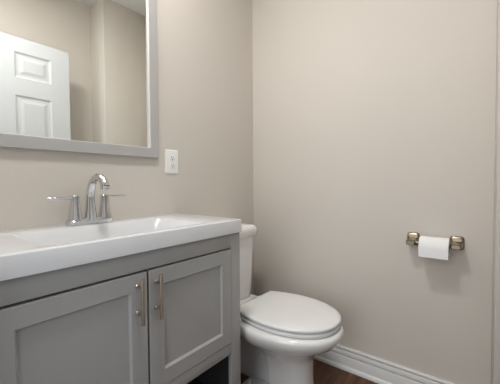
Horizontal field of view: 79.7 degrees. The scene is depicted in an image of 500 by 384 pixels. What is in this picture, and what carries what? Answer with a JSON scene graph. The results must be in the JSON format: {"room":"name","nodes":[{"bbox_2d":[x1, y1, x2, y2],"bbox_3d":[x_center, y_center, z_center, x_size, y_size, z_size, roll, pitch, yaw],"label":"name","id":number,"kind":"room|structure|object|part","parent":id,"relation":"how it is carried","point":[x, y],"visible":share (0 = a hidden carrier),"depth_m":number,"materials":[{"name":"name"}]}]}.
{"room":"bathroom","nodes":[
{"label":"bathroom","id":0,"kind":"room"},
{"bbox_2d":[0,0,253,294],"bbox_3d":[-0.532,-0.308,1.516,0.120,2.700,1.880,1,2,38],"label":"wall","id":1,"kind":"structure","parent":0,"point":[205,57],"depth_m":1.64,"materials":[{"name":"beige paint"}]},
{"bbox_2d":[0,0,158,157],"bbox_3d":[-0.682,-0.596,1.204,0.021,0.874,0.710,1,2,38],"label":"framed mirror","id":2,"kind":"object","parent":1,"relation":"attached to","point":[77,76],"visible":1,"depth_m":1.20,"materials":[{"name":"grey wood"}]},
{"bbox_2d":[165,149,177,173],"bbox_3d":[-0.409,-0.159,1.572,0.008,0.125,0.081,1,2,38],"label":"electrical outlet","id":3,"kind":"object","parent":1,"relation":"attached to","point":[171,156],"visible":1,"depth_m":1.56,"materials":[{"name":"white plastic"}]},
{"bbox_2d":[241,359,377,383],"bbox_3d":[-0.208,1.109,0.584,1.820,0.080,3.020,1,2,38],"label":"floor","id":4,"kind":"structure","parent":0,"point":[323,373],"depth_m":1.67,"materials":[{"name":"brown wood"}]},
{"bbox_2d":[0,232,240,383],"bbox_3d":[-0.485,0.619,1.094,0.493,0.872,0.911,1,2,38],"label":"vanity cabinet","id":5,"kind":"object","parent":4,"relation":"on","point":[171,314],"visible":0.97,"depth_m":0.91,"materials":[{"name":"grey paint"}]},
{"bbox_3d":[-0.457,0.459,0.808,0.020,0.401,0.396,1,2,38],"label":"door","id":6,"kind":"part","parent":5,"relation":"part of","materials":[{"name":"grey paint"}]},
{"bbox_3d":[-0.672,0.666,1.243,0.016,0.772,0.875,1,2,38],"label":"panel","id":7,"kind":"part","parent":5,"relation":"part of","materials":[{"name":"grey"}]},
{"bbox_2d":[0,213,241,280],"bbox_3d":[-0.501,0.187,1.089,0.469,0.120,0.914,1,2,38],"label":"sink","id":8,"kind":"object","parent":5,"relation":"in","point":[34,250],"visible":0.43,"depth_m":0.97,"materials":[{"name":"white ceramic"}]},
{"bbox_2d":[46,173,125,225],"bbox_3d":[-0.586,0.027,1.146,0.166,0.197,0.297,1,2,38],"label":"faucet","id":9,"kind":"object","parent":8,"relation":"on","point":[75,218],"visible":1,"depth_m":1.16,"materials":[{"name":"silver metal"}]},
{"bbox_3d":[-0.692,0.023,1.103,0.020,0.013,0.098,1,2,38],"label":"lever","id":10,"kind":"part","parent":9,"relation":"part of","materials":[{"name":"silver metal"}]},
{"bbox_3d":[-0.665,0.063,1.137,0.047,0.100,0.047,1,2,38],"label":"handle post","id":11,"kind":"part","parent":9,"relation":"part of","materials":[{"name":"silver metal"}]},
{"bbox_3d":[-0.630,0.112,1.183,0.052,0.025,0.176,1,2,38],"label":"plate","id":12,"kind":"part","parent":9,"relation":"part of","materials":[{"name":"silver metal"}]},
{"bbox_3d":[-0.587,0.020,1.146,0.165,0.182,0.054,1,2,38],"label":"spout","id":13,"kind":"part","parent":9,"relation":"part of","materials":[{"name":"silver metal"}]},
{"bbox_3d":[-0.595,0.060,1.226,0.047,0.100,0.047,1,2,38],"label":"handle post","id":14,"kind":"part","parent":9,"relation":"part of","materials":[{"name":"silver metal"}]},
{"bbox_3d":[-0.569,0.017,1.259,0.020,0.013,0.098,1,2,38],"label":"lever","id":15,"kind":"part","parent":9,"relation":"part of","materials":[{"name":"silver metal"}]},
{"bbox_3d":[-0.334,0.334,0.913,0.039,0.142,0.013,1,2,38],"label":"bar handle","id":16,"kind":"part","parent":5,"relation":"part of","materials":[{"name":"silver metal"}]},
{"bbox_3d":[-0.293,0.335,0.965,0.039,0.143,0.013,1,2,38],"label":"bar handle","id":17,"kind":"part","parent":5,"relation":"part of","materials":[{"name":"silver metal"}]},
{"bbox_3d":[-0.208,0.448,1.123,0.020,0.401,0.392,1,2,38],"label":"door","id":18,"kind":"part","parent":5,"relation":"part of","materials":[{"name":"grey paint"}]},
{"bbox_2d":[187,378,203,383],"bbox_3d":[-0.505,0.954,1.122,0.405,0.022,0.875,1,2,38],"label":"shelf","id":19,"kind":"object","parent":5,"relation":"attached to","point":[196,380],"depth_m":1.46,"materials":[{"name":"grey wood"}]},
{"bbox_2d":[239,223,343,383],"bbox_3d":[0.095,0.619,1.575,0.789,0.836,0.444,1,2,38],"label":"toilet","id":20,"kind":"object","parent":4,"relation":"on","point":[281,333],"visible":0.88,"depth_m":1.43,"materials":[{"name":"white ceramic"}]},
{"bbox_3d":[-0.142,0.449,1.749,0.178,0.371,0.345,1,2,38],"label":"tank","id":21,"kind":"part","parent":20,"relation":"part of","materials":[{"name":"white ceramic"}]},
{"bbox_3d":[-0.140,0.230,1.742,0.204,0.066,0.386,1,2,38],"label":"tank lid","id":22,"kind":"part","parent":20,"relation":"part of","materials":[{"name":"white ceramic"}]},
{"bbox_3d":[0.213,0.619,1.495,0.472,0.020,0.403,1,2,38],"label":"seat","id":23,"kind":"part","parent":20,"relation":"part of","materials":[{"name":"white plastic"}]},
{"bbox_3d":[0.210,0.596,1.496,0.478,0.026,0.404,1,2,38],"label":"lid","id":24,"kind":"part","parent":20,"relation":"part of","materials":[{"name":"white plastic"}]},
{"bbox_3d":[0.179,0.834,1.517,0.578,0.409,0.444,1,2,38],"label":"bowl","id":25,"kind":"part","parent":20,"relation":"part of","materials":[{"name":"white ceramic"}]},
{"bbox_2d":[252,0,496,383],"bbox_3d":[0.727,-0.320,1.644,1.700,2.700,0.120,1,2,38],"label":"wall","id":26,"kind":"structure","parent":0,"point":[374,120],"depth_m":1.59,"materials":[{"name":"beige paint"}]},
{"bbox_2d":[314,344,453,383],"bbox_3d":[0.544,0.966,1.741,1.312,0.126,0.026,1,2,38],"label":"baseboard","id":27,"kind":"structure","parent":26,"relation":"attached to","point":[377,370],"depth_m":1.64,"materials":[{"name":"white paint"}]},
{"bbox_2d":[406,232,464,249],"bbox_3d":[0.870,0.238,1.420,0.237,0.064,0.084,1,2,38],"label":"paper holder","id":28,"kind":"object","parent":26,"relation":"attached to","point":[456,242],"visible":0.93,"depth_m":1.40,"materials":[{"name":"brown metal"}]},
{"bbox_3d":[0.799,0.237,1.476,0.056,0.064,0.084,1,2,38],"label":"post","id":29,"kind":"part","parent":28,"relation":"part of","materials":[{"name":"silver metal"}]},
{"bbox_2d":[418,236,449,259],"bbox_3d":[0.861,0.258,1.397,0.118,0.095,0.097,1,2,38],"label":"toilet paper roll","id":30,"kind":"object","parent":28,"relation":"hanging from","point":[429,247],"visible":0.98,"depth_m":1.36,"materials":[{"name":"white paper"}]},
{"bbox_3d":[0.941,0.239,1.364,0.056,0.064,0.084,1,2,38],"label":"post","id":31,"kind":"part","parent":28,"relation":"part of","materials":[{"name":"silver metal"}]},
{"bbox_2d":[491,0,499,383],"bbox_3d":[1.087,-0.304,1.027,0.371,2.700,0.405,1,2,38],"label":"wall","id":32,"kind":"structure","parent":0,"point":[495,333],"depth_m":1.00,"materials":[{"name":"beige paint"}]}
]}

